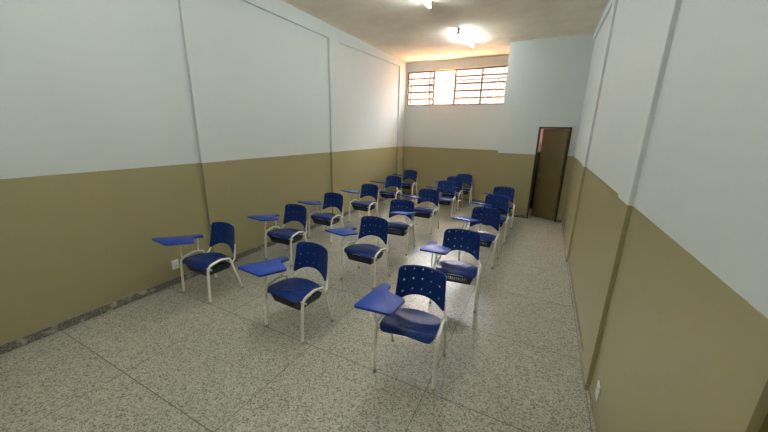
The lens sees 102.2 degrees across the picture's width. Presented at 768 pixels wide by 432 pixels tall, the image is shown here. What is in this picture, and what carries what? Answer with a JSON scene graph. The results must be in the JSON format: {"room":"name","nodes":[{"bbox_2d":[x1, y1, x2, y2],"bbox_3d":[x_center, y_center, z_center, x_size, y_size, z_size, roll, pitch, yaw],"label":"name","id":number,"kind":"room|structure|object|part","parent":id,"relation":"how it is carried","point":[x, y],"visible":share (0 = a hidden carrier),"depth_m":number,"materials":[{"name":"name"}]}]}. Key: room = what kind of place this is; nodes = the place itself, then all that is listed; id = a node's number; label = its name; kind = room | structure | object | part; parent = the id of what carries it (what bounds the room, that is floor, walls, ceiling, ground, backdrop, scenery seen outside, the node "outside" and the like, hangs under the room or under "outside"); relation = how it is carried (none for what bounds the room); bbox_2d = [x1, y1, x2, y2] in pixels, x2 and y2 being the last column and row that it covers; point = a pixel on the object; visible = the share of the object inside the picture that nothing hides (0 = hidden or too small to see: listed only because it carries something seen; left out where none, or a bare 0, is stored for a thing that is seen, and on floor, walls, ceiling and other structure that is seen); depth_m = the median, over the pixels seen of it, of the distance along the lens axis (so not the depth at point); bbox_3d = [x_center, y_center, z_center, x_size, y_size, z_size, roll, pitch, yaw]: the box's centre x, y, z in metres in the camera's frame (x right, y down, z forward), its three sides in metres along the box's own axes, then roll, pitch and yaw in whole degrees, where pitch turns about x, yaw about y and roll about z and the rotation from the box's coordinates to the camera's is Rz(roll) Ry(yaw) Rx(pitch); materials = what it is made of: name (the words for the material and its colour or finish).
{"room":"classroom","nodes":[
{"label":"classroom","id":0,"kind":"room"},
{"bbox_2d":[0,0,405,343],"bbox_3d":[-1.878,-1.471,5.272,0.220,3.965,11.007,9,17,26],"label":"wall","id":1,"kind":"structure","parent":0,"point":[125,124],"depth_m":3.67,"materials":[{"name":"paint"}]},
{"bbox_2d":[171,259,178,269],"bbox_3d":[-2.716,0.630,4.037,0.013,0.120,0.085,9,17,26],"label":"wall outlet","id":2,"kind":"object","parent":1,"relation":"attached to","point":[175,263],"visible":1,"depth_m":4.03,"materials":[{"name":"white plastic"}]},
{"bbox_2d":[0,191,401,354],"bbox_3d":[-1.828,0.413,5.743,0.056,0.085,10.647,9,17,26],"label":"baseboard","id":3,"kind":"structure","parent":1,"relation":"attached to","point":[33,337],"depth_m":3.44,"materials":[{"name":"stone"}]},
{"bbox_2d":[0,194,594,431],"bbox_3d":[0.227,0.842,4.773,5.035,0.150,11.007,9,17,26],"label":"floor","id":4,"kind":"structure","parent":0,"point":[168,359],"depth_m":2.81,"materials":[{"name":"stone"}]},
{"bbox_2d":[152,222,243,304],"bbox_3d":[-2.233,0.554,3.794,0.659,0.836,0.685,9,17,26],"label":"armchair","id":5,"kind":"object","parent":4,"relation":"on","point":[208,263],"visible":1,"depth_m":3.81,"materials":[{"name":"white paint"}]},
{"bbox_3d":[-2.444,0.691,3.874,0.029,0.491,0.208,9,17,26],"label":"leg","id":6,"kind":"part","parent":5,"relation":"part of","materials":[{"name":"white paint"}]},
{"bbox_3d":[-2.338,0.642,4.071,0.024,0.491,0.262,9,17,26],"label":"leg","id":7,"kind":"part","parent":5,"relation":"part of","materials":[{"name":"white paint"}]},
{"bbox_3d":[-2.169,0.530,3.791,0.470,0.051,0.391,9,17,26],"label":"seat","id":8,"kind":"part","parent":5,"relation":"part of","materials":[{"name":"blue plastic"}]},
{"bbox_2d":[186,260,230,275],"bbox_3d":[-2.160,0.607,3.833,0.403,0.102,0.354,9,17,26],"label":"basket","id":9,"kind":"object","parent":5,"relation":"on","point":[218,267],"depth_m":3.73,"materials":[{"name":"black plastic"}]},
{"bbox_3d":[-1.988,0.763,3.645,0.029,0.491,0.208,9,17,26],"label":"leg","id":10,"kind":"part","parent":5,"relation":"part of","materials":[{"name":"white paint"}]},
{"bbox_3d":[-2.048,0.258,3.950,0.464,0.342,0.114,9,17,26],"label":"backrest","id":11,"kind":"part","parent":5,"relation":"part of","materials":[{"name":"blue plastic"}]},
{"bbox_3d":[-1.881,0.714,3.842,0.024,0.491,0.262,9,17,26],"label":"leg","id":12,"kind":"part","parent":5,"relation":"part of","materials":[{"name":"white paint"}]},
{"bbox_2d":[247,204,306,266],"bbox_3d":[-1.589,0.286,4.816,0.632,0.836,0.691,9,17,25],"label":"armchair","id":13,"kind":"object","parent":4,"relation":"on","point":[286,236],"visible":1,"depth_m":4.85,"materials":[{"name":"white paint"}]},
{"bbox_3d":[-1.812,0.422,4.900,0.029,0.491,0.208,9,17,25],"label":"leg","id":14,"kind":"part","parent":13,"relation":"part of","materials":[{"name":"white paint"}]},
{"bbox_3d":[-1.536,0.259,4.823,0.470,0.051,0.391,9,17,25],"label":"seat","id":15,"kind":"part","parent":13,"relation":"part of","materials":[{"name":"blue plastic"}]},
{"bbox_2d":[269,233,302,244],"bbox_3d":[-1.527,0.336,4.865,0.403,0.102,0.354,9,17,25],"label":"basket","id":16,"kind":"object","parent":13,"relation":"on","point":[283,240],"depth_m":4.75,"materials":[{"name":"black plastic"}]},
{"bbox_3d":[-1.350,0.492,4.681,0.029,0.491,0.208,9,17,25],"label":"leg","id":17,"kind":"part","parent":13,"relation":"part of","materials":[{"name":"white paint"}]},
{"bbox_3d":[-1.419,-0.013,4.984,0.464,0.342,0.114,9,17,25],"label":"backrest","id":18,"kind":"part","parent":13,"relation":"part of","materials":[{"name":"blue plastic"}]},
{"bbox_2d":[238,242,333,344],"bbox_3d":[-0.947,0.760,3.137,0.606,0.836,0.698,10,18,29],"label":"armchair","id":19,"kind":"object","parent":4,"relation":"on","point":[296,293],"visible":1,"depth_m":3.16,"materials":[{"name":"white paint"}]},
{"bbox_3d":[-1.175,0.889,3.245,0.029,0.491,0.208,10,18,29],"label":"leg","id":20,"kind":"part","parent":19,"relation":"part of","materials":[{"name":"white paint"}]},
{"bbox_3d":[-0.902,0.732,3.148,0.470,0.051,0.391,10,18,29],"label":"seat","id":21,"kind":"part","parent":19,"relation":"part of","materials":[{"name":"blue plastic"}]},
{"bbox_2d":[271,289,321,310],"bbox_3d":[-0.892,0.808,3.190,0.403,0.102,0.354,10,18,29],"label":"basket","id":22,"kind":"object","parent":19,"relation":"on","point":[316,295],"depth_m":3.08,"materials":[{"name":"black plastic"}]},
{"bbox_3d":[-0.731,0.967,2.993,0.029,0.491,0.208,10,18,29],"label":"leg","id":23,"kind":"part","parent":19,"relation":"part of","materials":[{"name":"white paint"}]},
{"bbox_3d":[-0.769,0.462,3.301,0.464,0.342,0.114,10,18,29],"label":"backrest","id":24,"kind":"part","parent":19,"relation":"part of","materials":[{"name":"blue plastic"}]},
{"bbox_3d":[-0.614,0.919,3.185,0.024,0.491,0.262,10,18,29],"label":"leg","id":25,"kind":"part","parent":19,"relation":"part of","materials":[{"name":"white paint"}]},
{"bbox_2d":[297,192,345,243],"bbox_3d":[-1.136,0.026,5.796,0.618,0.836,0.678,9,17,27],"label":"armchair","id":26,"kind":"object","parent":4,"relation":"on","point":[332,199],"visible":1,"depth_m":5.84,"materials":[{"name":"white paint"}]},
{"bbox_3d":[-1.367,0.161,5.883,0.029,0.491,0.208,9,17,27],"label":"leg","id":27,"kind":"part","parent":26,"relation":"part of","materials":[{"name":"white paint"}]},
{"bbox_3d":[-1.092,0.000,5.799,0.470,0.051,0.391,9,17,27],"label":"seat","id":28,"kind":"part","parent":26,"relation":"part of","materials":[{"name":"blue plastic"}]},
{"bbox_2d":[312,218,339,225],"bbox_3d":[-1.083,0.077,5.840,0.403,0.102,0.354,9,17,27],"label":"basket","id":29,"kind":"object","parent":26,"relation":"on","point":[327,222],"depth_m":5.71,"materials":[{"name":"black plastic"}]},
{"bbox_3d":[-0.969,-0.271,5.957,0.464,0.342,0.114,9,17,27],"label":"backrest","id":30,"kind":"part","parent":26,"relation":"part of","materials":[{"name":"blue plastic"}]},
{"bbox_3d":[-0.912,0.234,5.651,0.029,0.491,0.208,9,17,27],"label":"leg","id":31,"kind":"part","parent":26,"relation":"part of","materials":[{"name":"white paint"}]},
{"bbox_2d":[325,216,389,289],"bbox_3d":[-0.329,0.475,4.222,0.670,0.836,0.662,9,17,27],"label":"armchair","id":32,"kind":"object","parent":4,"relation":"on","point":[364,253],"visible":1,"depth_m":4.25,"materials":[{"name":"white paint"}]},
{"bbox_3d":[-0.540,0.614,4.293,0.029,0.491,0.208,9,17,27],"label":"leg","id":33,"kind":"part","parent":32,"relation":"part of","materials":[{"name":"white paint"}]},
{"bbox_3d":[-0.265,0.455,4.205,0.470,0.051,0.391,9,17,28],"label":"seat","id":34,"kind":"part","parent":32,"relation":"part of","materials":[{"name":"blue plastic"}]},
{"bbox_2d":[346,250,383,264],"bbox_3d":[-0.256,0.531,4.246,0.403,0.102,0.354,9,17,28],"label":"basket","id":35,"kind":"object","parent":32,"relation":"on","point":[369,260],"depth_m":4.13,"materials":[{"name":"black plastic"}]},
{"bbox_3d":[-0.139,0.184,4.361,0.464,0.342,0.114,9,17,28],"label":"backrest","id":36,"kind":"part","parent":32,"relation":"part of","materials":[{"name":"blue plastic"}]},
{"bbox_3d":[-0.088,0.689,4.055,0.029,0.491,0.208,9,17,28],"label":"leg","id":37,"kind":"part","parent":32,"relation":"part of","materials":[{"name":"white paint"}]},
{"bbox_3d":[0.023,0.640,4.250,0.024,0.491,0.262,9,17,28],"label":"leg","id":38,"kind":"part","parent":32,"relation":"part of","materials":[{"name":"white paint"}]},
{"bbox_2d":[341,184,378,222],"bbox_3d":[-0.498,-0.256,6.872,0.619,0.836,0.662,10,18,29],"label":"armchair","id":39,"kind":"object","parent":4,"relation":"on","point":[372,190],"visible":1,"depth_m":6.92,"materials":[{"name":"white paint"}]},
{"bbox_3d":[-0.457,-0.280,6.865,0.470,0.051,0.391,10,18,29],"label":"seat","id":40,"kind":"part","parent":39,"relation":"part of","materials":[{"name":"blue plastic"}]},
{"bbox_2d":[352,204,374,211],"bbox_3d":[-0.447,-0.203,6.907,0.403,0.102,0.354,10,18,29],"label":"basket","id":41,"kind":"object","parent":39,"relation":"on","point":[355,206],"depth_m":6.78,"materials":[{"name":"black plastic"}]},
{"bbox_3d":[-0.324,-0.549,7.018,0.464,0.342,0.114,10,18,29],"label":"backrest","id":42,"kind":"part","parent":39,"relation":"part of","materials":[{"name":"blue plastic"}]},
{"bbox_2d":[370,176,400,206],"bbox_3d":[0.078,-0.612,8.213,0.675,0.836,0.667,8,17,24],"label":"armchair","id":43,"kind":"object","parent":4,"relation":"on","point":[390,180],"visible":0.96,"depth_m":8.29,"materials":[{"name":"white paint"}]},
{"bbox_3d":[0.145,-0.634,8.201,0.470,0.051,0.391,8,17,24],"label":"seat","id":44,"kind":"part","parent":43,"relation":"part of","materials":[{"name":"blue plastic"}]},
{"bbox_2d":[380,193,398,198],"bbox_3d":[0.153,-0.557,8.243,0.403,0.102,0.354,8,17,24],"label":"basket","id":45,"kind":"object","parent":43,"relation":"on","point":[386,195],"depth_m":8.10,"materials":[{"name":"black plastic"}]},
{"bbox_3d":[0.258,-0.907,8.363,0.464,0.342,0.114,8,17,24],"label":"backrest","id":46,"kind":"part","parent":43,"relation":"part of","materials":[{"name":"blue plastic"}]},
{"bbox_2d":[377,199,416,255],"bbox_3d":[0.218,0.192,5.294,0.579,0.836,0.678,7,17,22],"label":"armchair","id":47,"kind":"object","parent":4,"relation":"on","point":[394,228],"visible":0.82,"depth_m":5.39,"materials":[{"name":"white paint"}]},
{"bbox_3d":[0.216,0.159,5.318,0.470,0.051,0.391,7,17,22],"label":"seat","id":48,"kind":"part","parent":47,"relation":"part of","materials":[{"name":"blue plastic"}]},
{"bbox_2d":[388,227,410,235],"bbox_3d":[0.223,0.235,5.361,0.403,0.102,0.354,7,17,22],"label":"basket","id":49,"kind":"object","parent":47,"relation":"on","point":[400,232],"depth_m":5.20,"materials":[{"name":"black plastic"}]},
{"bbox_3d":[0.318,-0.116,5.485,0.464,0.342,0.114,7,17,22],"label":"backrest","id":50,"kind":"part","parent":47,"relation":"part of","materials":[{"name":"blue plastic"}]},
{"bbox_3d":[0.413,0.388,5.187,0.029,0.491,0.208,7,17,22],"label":"leg","id":51,"kind":"part","parent":47,"relation":"part of","materials":[{"name":"white paint"}]},
{"bbox_3d":[0.503,0.336,5.392,0.024,0.491,0.262,7,17,22],"label":"leg","id":52,"kind":"part","parent":47,"relation":"part of","materials":[{"name":"white paint"}]},
{"bbox_2d":[354,265,446,392],"bbox_3d":[0.184,0.928,2.606,0.623,0.836,0.693,7,17,21],"label":"armchair","id":53,"kind":"object","parent":4,"relation":"on","point":[407,322],"visible":1,"depth_m":2.63,"materials":[{"name":"white paint"}]},
{"bbox_3d":[-0.045,1.068,2.677,0.029,0.491,0.208,7,17,21],"label":"leg","id":54,"kind":"part","parent":53,"relation":"part of","materials":[{"name":"white paint"}]},
{"bbox_3d":[0.232,0.900,2.618,0.470,0.051,0.391,7,17,21],"label":"seat","id":55,"kind":"part","parent":53,"relation":"part of","materials":[{"name":"blue plastic"}]},
{"bbox_3d":[0.333,0.625,2.786,0.464,0.342,0.114,7,17,21],"label":"backrest","id":56,"kind":"part","parent":53,"relation":"part of","materials":[{"name":"blue plastic"}]},
{"bbox_3d":[0.431,1.129,2.489,0.029,0.491,0.208,7,17,21],"label":"leg","id":57,"kind":"part","parent":53,"relation":"part of","materials":[{"name":"white paint"}]},
{"bbox_3d":[0.519,1.077,2.695,0.024,0.491,0.262,7,17,21],"label":"leg","id":58,"kind":"part","parent":53,"relation":"part of","materials":[{"name":"white paint"}]},
{"bbox_2d":[393,170,416,197],"bbox_3d":[0.669,-0.976,9.579,0.616,0.836,0.649,9,17,27],"label":"armchair","id":59,"kind":"object","parent":4,"relation":"on","point":[408,174],"visible":0.91,"depth_m":9.66,"materials":[{"name":"white paint"}]},
{"bbox_2d":[401,185,414,188],"bbox_3d":[0.716,-0.922,9.611,0.403,0.102,0.354,9,17,27],"label":"basket","id":60,"kind":"object","parent":59,"relation":"on","point":[402,186],"depth_m":9.47,"materials":[{"name":"black plastic"}]},
{"bbox_3d":[0.830,-1.270,9.727,0.464,0.342,0.114,9,17,27],"label":"backrest","id":61,"kind":"part","parent":59,"relation":"part of","materials":[{"name":"blue plastic"}]},
{"bbox_2d":[401,188,438,234],"bbox_3d":[0.774,-0.111,6.436,0.641,0.836,0.653,9,17,28],"label":"armchair","id":62,"kind":"object","parent":4,"relation":"on","point":[424,212],"visible":0.83,"depth_m":6.49,"materials":[{"name":"white paint"}]},
{"bbox_2d":[414,212,434,217],"bbox_3d":[0.832,-0.055,6.463,0.403,0.102,0.354,9,17,28],"label":"basket","id":63,"kind":"object","parent":62,"relation":"on","point":[419,214],"depth_m":6.30,"materials":[{"name":"black plastic"}]},
{"bbox_3d":[0.823,-0.132,6.421,0.470,0.051,0.391,9,17,28],"label":"seat","id":64,"kind":"part","parent":62,"relation":"part of","materials":[{"name":"blue plastic"}]},
{"bbox_3d":[0.949,-0.403,6.577,0.464,0.342,0.114,9,17,28],"label":"backrest","id":65,"kind":"part","parent":62,"relation":"part of","materials":[{"name":"blue plastic"}]},
{"bbox_3d":[0.999,0.102,6.271,0.029,0.491,0.208,9,17,28],"label":"leg","id":66,"kind":"part","parent":62,"relation":"part of","materials":[{"name":"white paint"}]},
{"bbox_2d":[426,180,455,218],"bbox_3d":[1.403,-0.412,7.579,0.646,0.836,0.664,7,17,22],"label":"armchair","id":67,"kind":"object","parent":4,"relation":"on","point":[449,186],"visible":0.75,"depth_m":7.68,"materials":[{"name":"white paint"}]},
{"bbox_2d":[439,200,451,204],"bbox_3d":[1.464,-0.359,7.616,0.403,0.102,0.354,7,17,22],"label":"basket","id":68,"kind":"object","parent":67,"relation":"on","point":[443,202],"depth_m":7.45,"materials":[{"name":"black plastic"}]},
{"bbox_3d":[1.456,-0.435,7.573,0.470,0.051,0.391,7,17,22],"label":"seat","id":69,"kind":"part","parent":67,"relation":"part of","materials":[{"name":"blue plastic"}]},
{"bbox_3d":[1.558,-0.710,7.741,0.464,0.342,0.114,7,17,22],"label":"backrest","id":70,"kind":"part","parent":67,"relation":"part of","materials":[{"name":"blue plastic"}]},
{"bbox_2d":[435,176,462,210],"bbox_3d":[1.761,-0.618,8.356,0.639,0.836,0.666,10,17,28],"label":"armchair","id":71,"kind":"object","parent":4,"relation":"on","point":[458,180],"visible":0.61,"depth_m":8.40,"materials":[{"name":"white paint"}]},
{"bbox_2d":[442,193,458,198],"bbox_3d":[1.821,-0.564,8.389,0.403,0.102,0.354,10,17,28],"label":"basket","id":72,"kind":"object","parent":71,"relation":"on","point":[451,195],"depth_m":8.24,"materials":[{"name":"black plastic"}]},
{"bbox_3d":[1.940,-0.911,8.503,0.464,0.342,0.114,10,17,28],"label":"backrest","id":73,"kind":"part","parent":71,"relation":"part of","materials":[{"name":"blue plastic"}]},
{"bbox_2d":[420,228,480,312],"bbox_3d":[0.811,0.640,3.704,0.660,0.836,0.674,7,16,19],"label":"armchair","id":74,"kind":"object","parent":4,"relation":"on","point":[457,271],"visible":0.95,"depth_m":3.76,"materials":[{"name":"white paint"}]},
{"bbox_3d":[0.595,0.785,3.753,0.029,0.491,0.208,7,16,19],"label":"leg","id":75,"kind":"part","parent":74,"relation":"part of","materials":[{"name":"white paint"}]},
{"bbox_2d":[440,273,472,284],"bbox_3d":[0.879,0.691,3.746,0.403,0.102,0.354,7,16,19],"label":"basket","id":76,"kind":"object","parent":74,"relation":"on","point":[450,277],"depth_m":3.59,"materials":[{"name":"black plastic"}]},
{"bbox_3d":[0.873,0.615,3.703,0.470,0.051,0.391,7,16,19],"label":"seat","id":77,"kind":"part","parent":74,"relation":"part of","materials":[{"name":"blue plastic"}]},
{"bbox_3d":[0.965,0.340,3.874,0.464,0.342,0.114,7,16,19],"label":"backrest","id":78,"kind":"part","parent":74,"relation":"part of","materials":[{"name":"blue plastic"}]},
{"bbox_3d":[1.078,0.842,3.581,0.029,0.491,0.208,7,16,19],"label":"leg","id":79,"kind":"part","parent":74,"relation":"part of","materials":[{"name":"white paint"}]},
{"bbox_2d":[451,174,471,205],"bbox_3d":[2.200,-0.764,8.919,0.639,0.836,0.666,7,16,21],"label":"armchair","id":80,"kind":"object","parent":4,"relation":"on","point":[467,178],"visible":0.75,"depth_m":9.02,"materials":[{"name":"white paint"}]},
{"bbox_3d":[2.251,-0.788,8.916,0.470,0.051,0.391,7,16,21],"label":"seat","id":81,"kind":"part","parent":80,"relation":"part of","materials":[{"name":"blue plastic"}]},
{"bbox_3d":[2.350,-1.063,9.085,0.464,0.342,0.114,7,16,21],"label":"backrest","id":82,"kind":"part","parent":80,"relation":"part of","materials":[{"name":"blue plastic"}]},
{"bbox_2d":[452,207,500,268],"bbox_3d":[1.470,0.322,4.909,0.654,0.836,0.652,10,17,28],"label":"armchair","id":83,"kind":"object","parent":4,"relation":"on","point":[479,215],"visible":0.73,"depth_m":4.96,"materials":[{"name":"white paint"}]},
{"bbox_3d":[1.524,0.302,4.891,0.470,0.051,0.391,10,17,28],"label":"seat","id":84,"kind":"part","parent":83,"relation":"part of","materials":[{"name":"blue plastic"}]},
{"bbox_2d":[475,240,491,247],"bbox_3d":[1.533,0.379,4.932,0.403,0.102,0.354,10,17,28],"label":"basket","id":85,"kind":"object","parent":83,"relation":"on","point":[487,243],"depth_m":4.74,"materials":[{"name":"black plastic"}]},
{"bbox_3d":[1.653,0.032,5.045,0.464,0.342,0.114,10,17,28],"label":"backrest","id":86,"kind":"part","parent":83,"relation":"part of","materials":[{"name":"blue plastic"}]},
{"bbox_3d":[1.698,0.537,4.738,0.029,0.491,0.208,10,17,28],"label":"leg","id":87,"kind":"part","parent":83,"relation":"part of","materials":[{"name":"white paint"}]},
{"bbox_3d":[1.812,0.489,4.932,0.024,0.491,0.262,10,17,28],"label":"leg","id":88,"kind":"part","parent":83,"relation":"part of","materials":[{"name":"white paint"}]},
{"bbox_2d":[472,194,508,244],"bbox_3d":[2.042,0.051,5.940,0.643,0.836,0.670,9,17,26],"label":"armchair","id":89,"kind":"object","parent":4,"relation":"on","point":[497,199],"visible":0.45,"depth_m":6.04,"materials":[{"name":"white paint"}]},
{"bbox_3d":[2.095,0.027,5.934,0.470,0.051,0.391,9,17,26],"label":"seat","id":90,"kind":"part","parent":89,"relation":"part of","materials":[{"name":"blue plastic"}]},
{"bbox_3d":[2.213,-0.245,6.094,0.464,0.342,0.114,9,17,26],"label":"backrest","id":91,"kind":"part","parent":89,"relation":"part of","materials":[{"name":"blue plastic"}]},
{"bbox_3d":[2.279,0.260,5.790,0.029,0.491,0.208,9,17,26],"label":"leg","id":92,"kind":"part","parent":89,"relation":"part of","materials":[{"name":"white paint"}]},
{"bbox_2d":[483,186,514,228],"bbox_3d":[2.549,-0.195,6.873,0.646,0.836,0.664,8,17,23],"label":"armchair","id":93,"kind":"object","parent":4,"relation":"on","point":[500,190],"visible":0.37,"depth_m":6.98,"materials":[{"name":"white paint"}]},
{"bbox_3d":[2.712,-0.492,7.030,0.464,0.342,0.114,8,17,23],"label":"backrest","id":94,"kind":"part","parent":93,"relation":"part of","materials":[{"name":"blue plastic"}]},
{"bbox_3d":[2.795,0.013,6.730,0.029,0.491,0.208,8,17,23],"label":"leg","id":95,"kind":"part","parent":93,"relation":"part of","materials":[{"name":"white paint"}]},
{"bbox_2d":[282,0,608,62],"bbox_3d":[0.307,-3.140,3.680,5.035,0.180,11.007,9,17,26],"label":"ceiling","id":96,"kind":"structure","parent":0,"point":[408,31],"depth_m":5.73,"materials":[{"name":"paint"}]},
{"bbox_2d":[421,0,431,8],"bbox_3d":[0.432,-3.157,4.314,0.045,0.118,1.224,9,17,27],"label":"ceiling light","id":97,"kind":"object","parent":96,"relation":"attached to","point":[429,5],"visible":1,"depth_m":4.76,"materials":[{"name":"white plastic"}]},
{"bbox_2d":[457,28,473,47],"bbox_3d":[1.736,-3.741,6.537,0.044,0.118,1.126,10,18,29],"label":"ceiling light","id":98,"kind":"object","parent":96,"relation":"attached to","point":[459,30],"visible":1,"depth_m":6.42,"materials":[{"name":"white"}]},
{"bbox_2d":[402,55,508,200],"bbox_3d":[2.725,-2.372,8.892,4.675,3.965,0.180,9,17,26],"label":"wall","id":99,"kind":"structure","parent":0,"point":[441,142],"depth_m":9.15,"materials":[{"name":"paint"}]},
{"bbox_2d":[402,191,484,202],"bbox_3d":[1.957,-0.578,9.658,3.022,0.070,0.014,9,17,26],"label":"baseboard","id":100,"kind":"structure","parent":99,"relation":"attached to","point":[403,192],"depth_m":9.42,"materials":[{"name":"stone"}]},
{"bbox_2d":[434,80,454,103],"bbox_3d":[2.116,-3.558,9.071,3.090,0.814,0.114,9,17,26],"label":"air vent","id":101,"kind":"object","parent":99,"relation":"in","point":[441,80],"visible":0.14,"depth_m":9.24,"materials":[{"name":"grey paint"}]},
{"bbox_2d":[407,66,507,105],"bbox_3d":[2.032,-3.676,8.863,2.942,0.960,0.108,9,17,26],"label":"window","id":102,"kind":"structure","parent":99,"relation":"in","point":[483,85],"depth_m":8.73,"materials":[{"name":"glass"}]},
{"bbox_3d":[1.112,-3.825,9.335,0.776,0.936,0.003,9,17,26],"label":"pane","id":103,"kind":"part","parent":102,"relation":"part of","materials":[{"name":"clear glass"}]},
{"bbox_3d":[1.114,-3.826,9.338,0.780,0.900,0.030,9,17,26],"label":"sash","id":104,"kind":"part","parent":102,"relation":"part of","materials":[{"name":"white glass"}]},
{"bbox_3d":[2.364,-3.633,8.726,0.706,0.936,0.003,9,17,26],"label":"pane","id":105,"kind":"part","parent":102,"relation":"part of","materials":[{"name":"clear glass"}]},
{"bbox_3d":[2.363,-3.633,8.726,0.710,0.616,0.022,9,17,26],"label":"sash","id":106,"kind":"part","parent":102,"relation":"part of","materials":[{"name":"glass"}]},
{"bbox_3d":[3.014,-3.533,8.409,0.690,0.616,0.022,9,17,26],"label":"sash","id":107,"kind":"part","parent":102,"relation":"part of","materials":[{"name":"glass"}]},
{"bbox_3d":[3.014,-3.533,8.410,0.686,0.936,0.003,9,17,26],"label":"pane","id":108,"kind":"part","parent":102,"relation":"part of","materials":[{"name":"clear glass"}]},
{"bbox_2d":[530,129,543,207],"bbox_3d":[3.857,-2.002,7.646,1.477,3.955,1.108,9,17,26],"label":"wall","id":109,"kind":"structure","parent":0,"point":[542,130],"depth_m":8.33,"materials":[{"name":"paint"}]},
{"bbox_2d":[494,34,593,221],"bbox_3d":[3.776,-2.002,7.619,1.597,3.965,1.228,9,17,26],"label":"wall partition","id":110,"kind":"structure","parent":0,"point":[546,80],"depth_m":6.92,"materials":[{"name":"paint"}]},
{"bbox_2d":[500,213,561,222],"bbox_3d":[3.724,-0.122,8.126,1.603,0.070,1.228,9,17,26],"label":"baseboard","id":111,"kind":"structure","parent":110,"relation":"attached to","point":[509,214],"depth_m":7.65,"materials":[{"name":"stone"}]},
{"bbox_2d":[526,127,572,221],"bbox_3d":[3.871,-0.979,7.320,0.654,2.155,0.358,9,17,26],"label":"door","id":112,"kind":"structure","parent":110,"relation":"in","point":[555,144],"depth_m":7.26,"materials":[{"name":"brown wood"}]},
{"bbox_2d":[562,0,767,431],"bbox_3d":[2.416,-0.812,3.183,0.210,3.965,11.007,9,17,26],"label":"wall","id":113,"kind":"structure","parent":0,"point":[665,213],"depth_m":1.46,"materials":[{"name":"paint"}]},
{"bbox_2d":[562,223,597,431],"bbox_3d":[2.543,0.938,4.214,0.038,0.050,7.094,9,17,26],"label":"baseboard","id":114,"kind":"structure","parent":113,"relation":"attached to","point":[587,387],"depth_m":2.78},
{"bbox_2d":[595,380,600,401],"bbox_3d":[1.552,1.270,2.254,0.013,0.120,0.085,9,17,26],"label":"wall outlet","id":115,"kind":"object","parent":113,"relation":"attached to","point":[598,387],"visible":1,"depth_m":2.23,"materials":[{"name":"white plastic"}]},
{"bbox_2d":[746,379,767,431],"bbox_3d":[0.814,0.863,0.393,0.182,2.150,1.024,9,17,26],"label":"door","id":116,"kind":"structure","parent":113,"relation":"in","point":[758,422],"depth_m":0.79,"materials":[{"name":"wood"}]},
{"bbox_3d":[3.999,-1.075,12.699,32.000,0.199,54.000,9,17,26],"label":"ground","id":117,"kind":"structure","parent":0,"visible":0},
{"bbox_2d":[434,71,454,103],"bbox_3d":[4.646,-4.182,13.047,22.100,5.630,0.360,9,17,26],"label":"wall","id":118,"kind":"structure","parent":117,"relation":"on","point":[448,75],"depth_m":13.60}
]}

